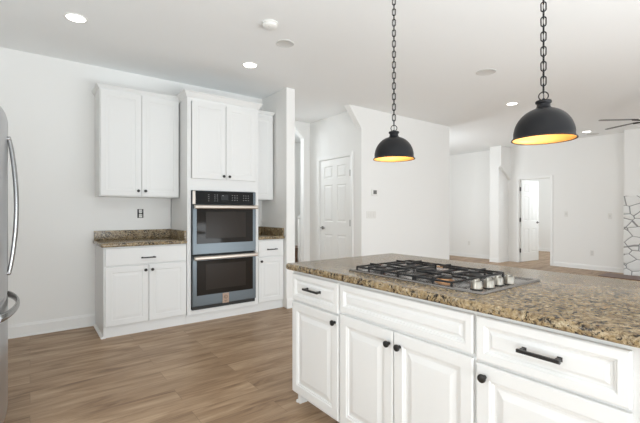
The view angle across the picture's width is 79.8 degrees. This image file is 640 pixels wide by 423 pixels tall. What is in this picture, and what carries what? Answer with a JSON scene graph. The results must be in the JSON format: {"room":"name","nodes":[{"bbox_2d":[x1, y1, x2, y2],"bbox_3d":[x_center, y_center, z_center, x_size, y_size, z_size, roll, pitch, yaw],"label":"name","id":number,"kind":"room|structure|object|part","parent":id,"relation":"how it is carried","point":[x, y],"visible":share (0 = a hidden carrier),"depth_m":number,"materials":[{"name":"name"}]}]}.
{"room":"kitchen","nodes":[
{"label":"kitchen","id":0,"kind":"room"},
{"bbox_2d":[0,47,261,324],"bbox_3d":[-2.260,-0.172,4.310,3.800,2.785,0.120,0,0,-37],"label":"wall","id":1,"kind":"structure","parent":0,"point":[48,103],"depth_m":3.92,"materials":[{"name":"white paint"}]},
{"bbox_2d":[8,313,94,338],"bbox_3d":[-3.031,1.157,3.635,1.555,0.125,0.024,0,0,-37],"label":"baseboard","id":2,"kind":"structure","parent":1,"relation":"attached to","point":[61,324],"depth_m":3.87,"materials":[{"name":"white paint"}]},
{"bbox_2d":[94,229,169,239],"bbox_3d":[-2.099,0.258,4.339,0.801,0.100,0.024,0,0,-37],"label":"backsplash","id":3,"kind":"structure","parent":1,"relation":"attached to","point":[149,233],"depth_m":4.31,"materials":[{"name":"stone"}]},
{"bbox_2d":[92,82,178,198],"bbox_3d":[-2.002,-0.720,4.185,0.810,1.130,0.390,0,0,-37],"label":"upper cabinet","id":4,"kind":"object","parent":1,"relation":"attached to","point":[137,131],"visible":1,"depth_m":4.03,"materials":[{"name":"white paint"}]},
{"bbox_3d":[-2.050,-0.697,3.954,0.381,1.067,0.020,0,0,-37],"label":"door","id":5,"kind":"part","parent":4,"relation":"part of","materials":[{"name":"white paint"}]},
{"bbox_3d":[-2.008,-1.260,4.193,0.810,0.050,0.370,0,0,-37],"label":"crown moulding","id":6,"kind":"part","parent":4,"relation":"part of","materials":[{"name":"white paint"}]},
{"bbox_3d":[-1.742,-0.697,4.187,0.383,1.067,0.020,0,0,-37],"label":"door","id":7,"kind":"part","parent":4,"relation":"part of","materials":[{"name":"white paint"}]},
{"bbox_2d":[137,209,142,217],"bbox_3d":[-2.059,0.023,4.390,0.064,0.100,0.034,0,0,-37],"label":"wall outlet","id":8,"kind":"object","parent":1,"relation":"attached to","point":[139,211],"visible":1,"depth_m":4.38,"materials":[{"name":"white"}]},
{"bbox_2d":[258,110,274,200],"bbox_3d":[-0.848,-0.726,5.074,0.374,1.148,0.366,0,0,-37],"label":"upper cabinet","id":9,"kind":"object","parent":1,"relation":"attached to","point":[265,118],"visible":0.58,"depth_m":4.96,"materials":[{"name":"white paint"}]},
{"bbox_3d":[-0.848,-1.275,5.074,0.374,0.050,0.366,0,0,-37],"label":"crown moulding","id":10,"kind":"part","parent":9,"relation":"part of","materials":[{"name":"white paint"}]},
{"bbox_2d":[262,88,294,307],"bbox_3d":[-0.563,-0.172,5.117,0.130,2.785,0.640,0,0,-37],"label":"wall","id":11,"kind":"structure","parent":0,"point":[279,212],"depth_m":4.90,"materials":[{"name":"white paint"}]},
{"bbox_2d":[286,298,293,308],"bbox_3d":[-0.363,1.157,4.853,0.130,0.125,0.024,0,0,-37],"label":"baseboard","id":12,"kind":"structure","parent":11,"relation":"attached to","point":[288,300],"depth_m":4.83,"materials":[{"name":"white paint"}]},
{"bbox_2d":[295,142,300,245],"bbox_3d":[-0.922,-0.172,8.408,3.520,2.785,0.120,0,0,-37],"label":"wall","id":13,"kind":"structure","parent":0,"point":[297,144],"depth_m":8.65,"materials":[{"name":"white paint"}]},
{"bbox_2d":[295,121,309,261],"bbox_3d":[-0.669,-0.172,6.492,1.370,2.785,0.100,0,0,-37],"label":"door frame","id":14,"kind":"structure","parent":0,"point":[302,129],"depth_m":6.76,"materials":[{"name":"white paint"}]},
{"bbox_2d":[0,0,639,155],"bbox_3d":[3.254,-1.615,5.725,14.300,0.100,11.200,0,0,-37],"label":"ceiling","id":15,"kind":"structure","parent":0,"point":[340,55],"depth_m":3.68,"materials":[{"name":"white paint"}]},
{"bbox_2d":[63,12,87,23],"bbox_3d":[-1.973,-1.564,3.097,0.170,0.010,0.170,0,0,-37],"label":"recessed light","id":16,"kind":"object","parent":15,"relation":"in","point":[73,17],"visible":1,"depth_m":3.10,"materials":[{"name":"white plastic"}]},
{"bbox_2d":[242,62,257,67],"bbox_3d":[-0.748,-1.564,4.092,0.170,0.010,0.170,0,0,-37],"label":"recessed light","id":17,"kind":"object","parent":15,"relation":"in","point":[245,64],"visible":1,"depth_m":4.09,"materials":[{"name":"white plastic"}]},
{"bbox_2d":[262,19,277,30],"bbox_3d":[-0.416,-1.544,3.187,0.140,0.044,0.140,0,0,-37],"label":"smoke detector","id":18,"kind":"object","parent":15,"relation":"attached to","point":[268,24],"visible":1,"depth_m":3.15,"materials":[{"name":"white plastic"}]},
{"bbox_2d":[276,39,293,47],"bbox_3d":[-0.326,-1.562,3.567,0.170,0.008,0.170,0,0,-37],"label":"ceiling speaker","id":19,"kind":"object","parent":15,"relation":"attached to","point":[283,43],"visible":1,"depth_m":3.56,"materials":[{"name":"white plastic"}]},
{"bbox_2d":[373,0,414,161],"bbox_3d":[0.498,-0.958,2.578,0.278,1.214,0.278,0,0,-37],"label":"pendant lamp","id":20,"kind":"object","parent":15,"relation":"hanging from","point":[394,148],"visible":1,"depth_m":2.53,"materials":[{"name":"black metal"}]},
{"bbox_3d":[0.498,-0.427,2.578,0.273,0.150,0.273,0,0,-37],"label":"lamp shade","id":21,"kind":"part","parent":20,"relation":"part of","materials":[{"name":"black metal"}]},
{"bbox_2d":[476,69,495,75],"bbox_3d":[1.863,-1.562,4.298,0.210,0.008,0.210,0,0,-37],"label":"ceiling speaker","id":22,"kind":"object","parent":15,"relation":"attached to","point":[484,72],"visible":1,"depth_m":4.30,"materials":[{"name":"white plastic"}]},
{"bbox_2d":[506,102,518,105],"bbox_3d":[2.789,-1.564,5.561,0.170,0.010,0.170,0,0,-37],"label":"recessed light","id":23,"kind":"object","parent":15,"relation":"in","point":[510,103],"visible":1,"depth_m":5.54,"materials":[{"name":"white plastic"}]},
{"bbox_2d":[511,0,578,144],"bbox_3d":[1.067,-0.953,1.829,0.278,1.224,0.278,0,0,-37],"label":"pendant lamp","id":24,"kind":"object","parent":15,"relation":"hanging from","point":[545,124],"visible":1,"depth_m":1.79,"materials":[{"name":"black metal"}]},
{"bbox_3d":[1.067,-0.418,1.829,0.273,0.150,0.273,0,0,-37],"label":"lamp shade","id":25,"kind":"part","parent":24,"relation":"part of","materials":[{"name":"black metal"}]},
{"bbox_2d":[598,119,639,129],"bbox_3d":[4.333,-1.354,4.952,1.205,0.422,1.217,0,0,-37],"label":"ceiling fan","id":26,"kind":"object","parent":15,"relation":"hanging from","point":[601,119],"visible":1,"depth_m":5.01,"materials":[{"name":"grey"}]},
{"bbox_3d":[3.889,-1.195,4.992,0.470,0.009,0.050,0,0,6],"label":"blade","id":27,"kind":"part","parent":26,"relation":"part of","materials":[{"name":"grey"}]},
{"bbox_3d":[4.207,-1.195,5.346,0.050,0.009,0.470,0,0,-12],"label":"blade","id":28,"kind":"part","parent":26,"relation":"part of","materials":[{"name":"grey"}]},
{"bbox_2d":[3,251,639,422],"bbox_3d":[3.254,1.270,5.725,14.300,0.100,11.200,0,0,-37],"label":"floor","id":29,"kind":"structure","parent":0,"point":[237,368],"depth_m":2.87,"materials":[{"name":"brown wood"}]},
{"bbox_2d":[0,106,19,422],"bbox_3d":[-2.110,0.333,1.977,0.883,1.775,0.900,0,0,-37],"label":"refrigerator","id":30,"kind":"object","parent":29,"relation":"on","point":[5,140],"visible":1,"depth_m":2.10,"materials":[{"name":"stainless steel"},{"name":"painted steel"}]},
{"bbox_3d":[-1.700,-0.040,2.004,0.085,1.030,0.444,0,0,-37],"label":"door","id":31,"kind":"part","parent":30,"relation":"part of","materials":[{"name":"metal"}]},
{"bbox_3d":[-1.836,0.807,2.184,0.085,0.645,0.896,0,0,-37],"label":"freezer drawer","id":32,"kind":"part","parent":30,"relation":"part of","materials":[{"name":"metal"}]},
{"bbox_3d":[-1.973,-0.040,2.365,0.085,1.030,0.444,0,0,-37],"label":"door","id":33,"kind":"part","parent":30,"relation":"part of","materials":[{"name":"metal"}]},
{"bbox_3d":[-1.792,0.535,2.218,0.087,0.041,0.749,0,0,-37],"label":"handle","id":34,"kind":"part","parent":30,"relation":"part of","materials":[{"name":"silver metal"}]},
{"bbox_3d":[-1.754,-0.033,2.184,0.056,0.787,0.026,0,0,-37],"label":"handle","id":35,"kind":"part","parent":30,"relation":"part of","materials":[{"name":"silver metal"}]},
{"bbox_3d":[-1.818,-0.033,2.268,0.056,0.787,0.026,0,0,-37],"label":"handle","id":36,"kind":"part","parent":30,"relation":"part of","materials":[{"name":"silver metal"}]},
{"bbox_2d":[93,244,185,338],"bbox_3d":[-1.922,0.782,4.098,0.807,0.876,0.624,0,0,-37],"label":"base cabinet","id":37,"kind":"object","parent":29,"relation":"on","point":[138,288],"visible":1,"depth_m":3.87,"materials":[{"name":"white paint"}]},
{"bbox_3d":[-2.244,1.209,3.873,0.022,0.022,0.545,0,0,-37],"label":"shoe moulding","id":38,"kind":"part","parent":37,"relation":"part of","materials":[{"name":"white paint"}]},
{"bbox_3d":[-2.229,1.170,3.887,0.018,0.100,0.550,0,0,-37],"label":"panel","id":39,"kind":"part","parent":37,"relation":"part of","materials":[{"name":"white paint"}]},
{"bbox_3d":[-1.901,0.823,3.779,0.387,0.570,0.020,0,0,-37],"label":"door","id":40,"kind":"part","parent":37,"relation":"part of","materials":[{"name":"white paint"}]},
{"bbox_2d":[93,229,186,247],"bbox_3d":[-1.929,0.276,4.105,0.811,0.136,0.604,0,0,-37],"label":"countertop","id":41,"kind":"structure","parent":37,"relation":"on","point":[111,238],"depth_m":4.19,"materials":[{"name":"stone"}]},
{"bbox_3d":[-1.749,0.442,3.894,0.768,0.168,0.020,0,0,-37],"label":"drawer","id":42,"kind":"part","parent":37,"relation":"part of","materials":[{"name":"white paint"}]},
{"bbox_3d":[-1.592,0.823,4.012,0.375,0.570,0.020,0,0,-37],"label":"door","id":43,"kind":"part","parent":37,"relation":"part of","materials":[{"name":"white paint"}]},
{"bbox_2d":[171,89,262,323],"bbox_3d":[-1.252,-0.040,4.591,0.936,2.520,0.648,0,0,-37],"label":"tall cabinet","id":44,"kind":"object","parent":29,"relation":"on","point":[218,135],"visible":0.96,"depth_m":4.32,"materials":[{"name":"white paint"}]},
{"bbox_3d":[-1.231,-0.780,4.251,0.385,0.840,0.020,0,0,-37],"label":"door","id":45,"kind":"part","parent":44,"relation":"part of","materials":[{"name":"white paint"}]},
{"bbox_3d":[-1.142,-1.262,4.446,0.936,0.075,0.268,0,0,-37],"label":"crown moulding","id":46,"kind":"part","parent":44,"relation":"part of","materials":[{"name":"white paint"}]},
{"bbox_2d":[191,190,257,310],"bbox_3d":[-1.226,0.421,4.553,0.758,1.298,0.659,0,0,-37],"label":"double oven","id":47,"kind":"object","parent":44,"relation":"in","point":[223,223],"visible":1,"depth_m":4.31,"materials":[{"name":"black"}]},
{"bbox_3d":[-1.078,0.757,4.358,0.758,0.545,0.040,0,0,-37],"label":"oven door","id":48,"kind":"part","parent":47,"relation":"part of","materials":[{"name":"metal"}]},
{"bbox_3d":[-1.078,0.199,4.358,0.758,0.538,0.040,0,0,-37],"label":"oven door","id":49,"kind":"part","parent":47,"relation":"part of","materials":[{"name":"metal"}]},
{"bbox_3d":[-1.080,-0.152,4.361,0.758,0.152,0.033,0,0,-37],"label":"control panel","id":50,"kind":"part","parent":47,"relation":"part of","materials":[{"name":"glass"}]},
{"bbox_3d":[-1.070,-0.152,4.347,0.690,0.144,0.007,0,0,-37],"label":"panel glass","id":51,"kind":"part","parent":47,"relation":"part of","materials":[{"name":"black glass"}]},
{"bbox_3d":[-1.064,0.725,4.342,0.671,0.380,0.005,0,0,-37],"label":"door glass","id":52,"kind":"part","parent":47,"relation":"part of","materials":[{"name":"black glass"}]},
{"bbox_3d":[-1.064,0.155,4.342,0.671,0.394,0.005,0,0,-37],"label":"door glass","id":53,"kind":"part","parent":47,"relation":"part of","materials":[{"name":"black glass"}]},
{"bbox_3d":[-1.046,0.505,4.317,0.754,0.040,0.065,0,0,-37],"label":"handle","id":54,"kind":"part","parent":47,"relation":"part of","materials":[{"name":"silver metal"}]},
{"bbox_3d":[-1.046,-0.050,4.317,0.754,0.040,0.065,0,0,-37],"label":"handle","id":55,"kind":"part","parent":47,"relation":"part of","materials":[{"name":"silver metal"}]},
{"bbox_3d":[-0.926,-0.780,4.482,0.369,0.840,0.020,0,0,-37],"label":"door","id":56,"kind":"part","parent":44,"relation":"part of","materials":[{"name":"white paint"}]},
{"bbox_2d":[257,239,282,311],"bbox_3d":[-0.770,0.782,4.970,0.372,0.876,0.624,0,0,-37],"label":"base cabinet","id":57,"kind":"object","parent":29,"relation":"on","point":[270,251],"visible":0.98,"depth_m":4.74,"materials":[{"name":"white paint"}]},
{"bbox_3d":[-0.610,0.455,4.756,0.350,0.194,0.020,0,0,-37],"label":"drawer","id":58,"kind":"part","parent":57,"relation":"part of","materials":[{"name":"white paint"}]},
{"bbox_3d":[-0.610,0.837,4.756,0.350,0.543,0.020,0,0,-37],"label":"door","id":59,"kind":"part","parent":57,"relation":"part of","materials":[{"name":"white paint"}]},
{"bbox_2d":[258,226,284,239],"bbox_3d":[-0.775,0.276,4.978,0.374,0.136,0.604,0,0,-37],"label":"countertop","id":60,"kind":"structure","parent":57,"relation":"on","point":[264,233],"depth_m":4.95,"materials":[{"name":"stone"}]},
{"bbox_2d":[295,214,300,261],"bbox_3d":[-0.179,-0.130,8.080,2.530,2.700,1.280,0,0,-37],"label":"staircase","id":61,"kind":"structure","parent":29,"relation":"on","point":[297,248],"depth_m":7.16,"materials":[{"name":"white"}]},
{"bbox_2d":[292,271,341,422],"bbox_3d":[0.188,0.793,2.410,0.650,0.853,0.484,0,0,-37],"label":"base cabinet","id":62,"kind":"object","parent":29,"relation":"on","point":[316,312],"visible":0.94,"depth_m":2.20,"materials":[{"name":"white paint"}]},
{"bbox_3d":[0.092,1.177,2.608,0.565,0.085,0.023,0,0,-37],"label":"panel","id":63,"kind":"part","parent":62,"relation":"part of","materials":[{"name":"white paint"}]},
{"bbox_3d":[-0.051,0.460,2.216,0.034,0.015,0.146,0,0,-37],"label":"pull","id":64,"kind":"part","parent":62,"relation":"part of","materials":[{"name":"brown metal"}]},
{"bbox_3d":[-0.032,0.466,2.229,0.020,0.164,0.448,0,0,-37],"label":"drawer","id":65,"kind":"part","parent":62,"relation":"part of","materials":[{"name":"white paint"}]},
{"bbox_2d":[340,282,476,422],"bbox_3d":[0.571,0.793,1.906,0.650,0.853,0.779,0,0,-37],"label":"base cabinet","id":66,"kind":"object","parent":29,"relation":"on","point":[404,359],"visible":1,"depth_m":1.69,"materials":[{"name":"white paint"}]},
{"bbox_3d":[0.224,0.833,1.891,0.020,0.575,0.372,0,0,-37],"label":"door","id":67,"kind":"part","parent":66,"relation":"part of","materials":[{"name":"white paint"}]},
{"bbox_3d":[0.305,0.602,1.743,0.030,0.031,0.031,0,0,-37],"label":"knob","id":68,"kind":"part","parent":66,"relation":"part of","materials":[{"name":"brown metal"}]},
{"bbox_3d":[0.343,0.602,1.693,0.030,0.031,0.031,0,0,-37],"label":"knob","id":69,"kind":"part","parent":66,"relation":"part of","materials":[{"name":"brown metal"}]},
{"bbox_3d":[0.343,0.457,1.734,0.020,0.146,0.766,0,0,-37],"label":"drawer","id":70,"kind":"part","parent":66,"relation":"part of","materials":[{"name":"white paint"}]},
{"bbox_3d":[0.457,0.833,1.583,0.020,0.575,0.388,0,0,-37],"label":"door","id":71,"kind":"part","parent":66,"relation":"part of","materials":[{"name":"white paint"}]},
{"bbox_2d":[286,253,639,347],"bbox_3d":[0.784,0.348,1.940,1.008,0.037,2.028,0,0,-37],"label":"countertop","id":72,"kind":"structure","parent":66,"relation":"on","point":[607,309],"depth_m":1.50,"materials":[{"name":"stone"}]},
{"bbox_2d":[349,260,539,294],"bbox_3d":[0.602,0.306,1.974,0.507,0.047,0.790,0,0,-37],"label":"cooktop","id":73,"kind":"object","parent":72,"relation":"in","point":[482,281],"visible":1,"depth_m":1.85,"materials":[{"name":"metal"}]},
{"bbox_3d":[0.583,0.318,1.790,0.092,0.016,0.092,0,0,-37],"label":"burner","id":74,"kind":"part","parent":73,"relation":"part of","materials":[{"name":"orange metal"}]},
{"bbox_3d":[0.786,0.318,1.944,0.083,0.016,0.083,0,0,-37],"label":"burner","id":75,"kind":"part","parent":73,"relation":"part of","materials":[{"name":"black metal"}]},
{"bbox_3d":[0.658,0.304,1.608,0.052,0.043,0.052,0,0,-37],"label":"control knob","id":76,"kind":"part","parent":73,"relation":"part of","materials":[{"name":"silver metal"}]},
{"bbox_3d":[0.721,0.304,1.635,0.052,0.043,0.052,0,0,-37],"label":"control knob","id":77,"kind":"part","parent":73,"relation":"part of","materials":[{"name":"silver metal"}]},
{"bbox_3d":[0.789,0.304,1.699,0.052,0.043,0.052,0,0,-37],"label":"control knob","id":78,"kind":"part","parent":73,"relation":"part of","materials":[{"name":"silver metal"}]},
{"bbox_3d":[0.853,0.304,1.727,0.052,0.043,0.052,0,0,-37],"label":"control knob","id":79,"kind":"part","parent":73,"relation":"part of","materials":[{"name":"silver metal"}]},
{"bbox_2d":[477,312,639,422],"bbox_3d":[0.952,0.793,1.401,0.650,0.853,0.484,0,0,-37],"label":"base cabinet","id":80,"kind":"object","parent":29,"relation":"on","point":[527,373],"visible":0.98,"depth_m":1.21,"materials":[{"name":"white paint"}]},
{"bbox_3d":[0.584,0.598,1.375,0.030,0.031,0.031,0,0,-37],"label":"knob","id":81,"kind":"part","parent":80,"relation":"part of","materials":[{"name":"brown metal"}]},
{"bbox_3d":[0.700,0.460,1.225,0.034,0.015,0.132,0,0,-37],"label":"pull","id":82,"kind":"part","parent":80,"relation":"part of","materials":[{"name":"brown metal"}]},
{"bbox_3d":[0.720,0.838,1.235,0.020,0.564,0.456,0,0,-37],"label":"door","id":83,"kind":"part","parent":80,"relation":"part of","materials":[{"name":"white paint"}]},
{"bbox_2d":[598,128,639,280],"bbox_3d":[6.182,-0.172,6.687,0.830,2.784,2.000,0,0,-37],"label":"fireplace","id":84,"kind":"object","parent":29,"relation":"on","point":[631,136],"visible":1,"depth_m":7.25,"materials":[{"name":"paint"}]},
{"bbox_2d":[310,112,356,260],"bbox_3d":[0.234,-0.172,6.342,0.110,2.785,1.230,0,0,-37],"label":"wall","id":85,"kind":"structure","parent":0,"point":[337,134],"depth_m":6.35,"materials":[{"name":"white paint"}]},
{"bbox_2d":[317,151,352,259],"bbox_3d":[0.232,0.146,6.245,0.092,2.147,0.911,0,0,-37],"label":"door","id":86,"kind":"structure","parent":85,"relation":"in","point":[334,176],"depth_m":6.24,"materials":[{"name":"white paint"}]},
{"bbox_2d":[345,104,448,259],"bbox_3d":[1.375,-0.172,6.372,2.475,2.785,0.100,0,0,-37],"label":"wall","id":87,"kind":"structure","parent":0,"point":[411,205],"depth_m":6.31,"materials":[{"name":"white paint"}]},
{"bbox_2d":[366,211,375,217],"bbox_3d":[0.785,0.049,5.855,0.200,0.110,0.012,0,0,-37],"label":"switch plate","id":88,"kind":"object","parent":87,"relation":"attached to","point":[369,214],"visible":1,"depth_m":5.84,"materials":[{"name":"white plastic"}]},
{"bbox_2d":[371,189,377,195],"bbox_3d":[0.842,-0.293,5.890,0.127,0.099,0.025,0,0,-37],"label":"thermostat","id":89,"kind":"object","parent":87,"relation":"attached to","point":[374,192],"visible":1,"depth_m":5.87,"materials":[{"name":"white plastic"}]},
{"bbox_2d":[490,146,510,257],"bbox_3d":[4.402,-0.172,9.353,0.450,2.785,0.280,0,0,-37],"label":"wall","id":90,"kind":"structure","parent":0,"point":[500,156],"depth_m":9.26,"materials":[{"name":"white paint"}]},
{"bbox_2d":[489,258,498,262],"bbox_3d":[4.194,1.170,9.234,0.024,0.100,0.220,0,0,-37],"label":"baseboard","id":91,"kind":"structure","parent":90,"relation":"attached to","point":[491,259],"depth_m":9.22,"materials":[{"name":"white paint"}]},
{"bbox_2d":[499,257,508,262],"bbox_3d":[4.457,1.170,9.280,0.450,0.100,0.024,0,0,-37],"label":"baseboard","id":92,"kind":"structure","parent":90,"relation":"attached to","point":[505,259],"depth_m":9.27,"materials":[{"name":"white paint"}]},
{"bbox_2d":[449,133,623,267],"bbox_3d":[5.957,-0.172,7.771,0.120,2.785,11.200,0,0,-37],"label":"wall","id":93,"kind":"structure","parent":0,"point":[588,172],"depth_m":8.45,"materials":[{"name":"white paint"}]},
{"bbox_2d":[449,251,489,258],"bbox_3d":[3.865,1.170,10.415,0.024,0.100,2.060,0,0,-37],"label":"baseboard","id":94,"kind":"structure","parent":93,"relation":"attached to","point":[450,253],"depth_m":10.23,"materials":[{"name":"white paint"}]},
{"bbox_2d":[516,175,552,265],"bbox_3d":[5.290,0.198,9.164,0.771,2.045,0.815,0,0,-37],"label":"door","id":95,"kind":"structure","parent":93,"relation":"in","point":[529,190],"depth_m":9.30,"materials":[{"name":"white paint"}]},
{"bbox_2d":[553,261,623,272],"bbox_3d":[5.628,1.170,8.086,0.024,0.100,1.300,0,0,-37],"label":"baseboard","id":96,"kind":"structure","parent":93,"relation":"attached to","point":[560,264],"depth_m":8.04,"materials":[{"name":"white paint"}]},
{"bbox_2d":[528,178,549,247],"bbox_3d":[7.015,-0.172,11.708,0.120,2.785,6.200,0,0,-37],"label":"wall","id":97,"kind":"structure","parent":0,"point":[544,184],"depth_m":11.76,"materials":[{"name":"white paint"}]},
{"bbox_2d":[539,248,549,251],"bbox_3d":[7.042,1.170,11.553,0.024,0.100,3.880,0,0,-37],"label":"baseboard","id":98,"kind":"structure","parent":97,"relation":"attached to","point":[540,249],"depth_m":11.74,"materials":[{"name":"white paint"}]}
]}

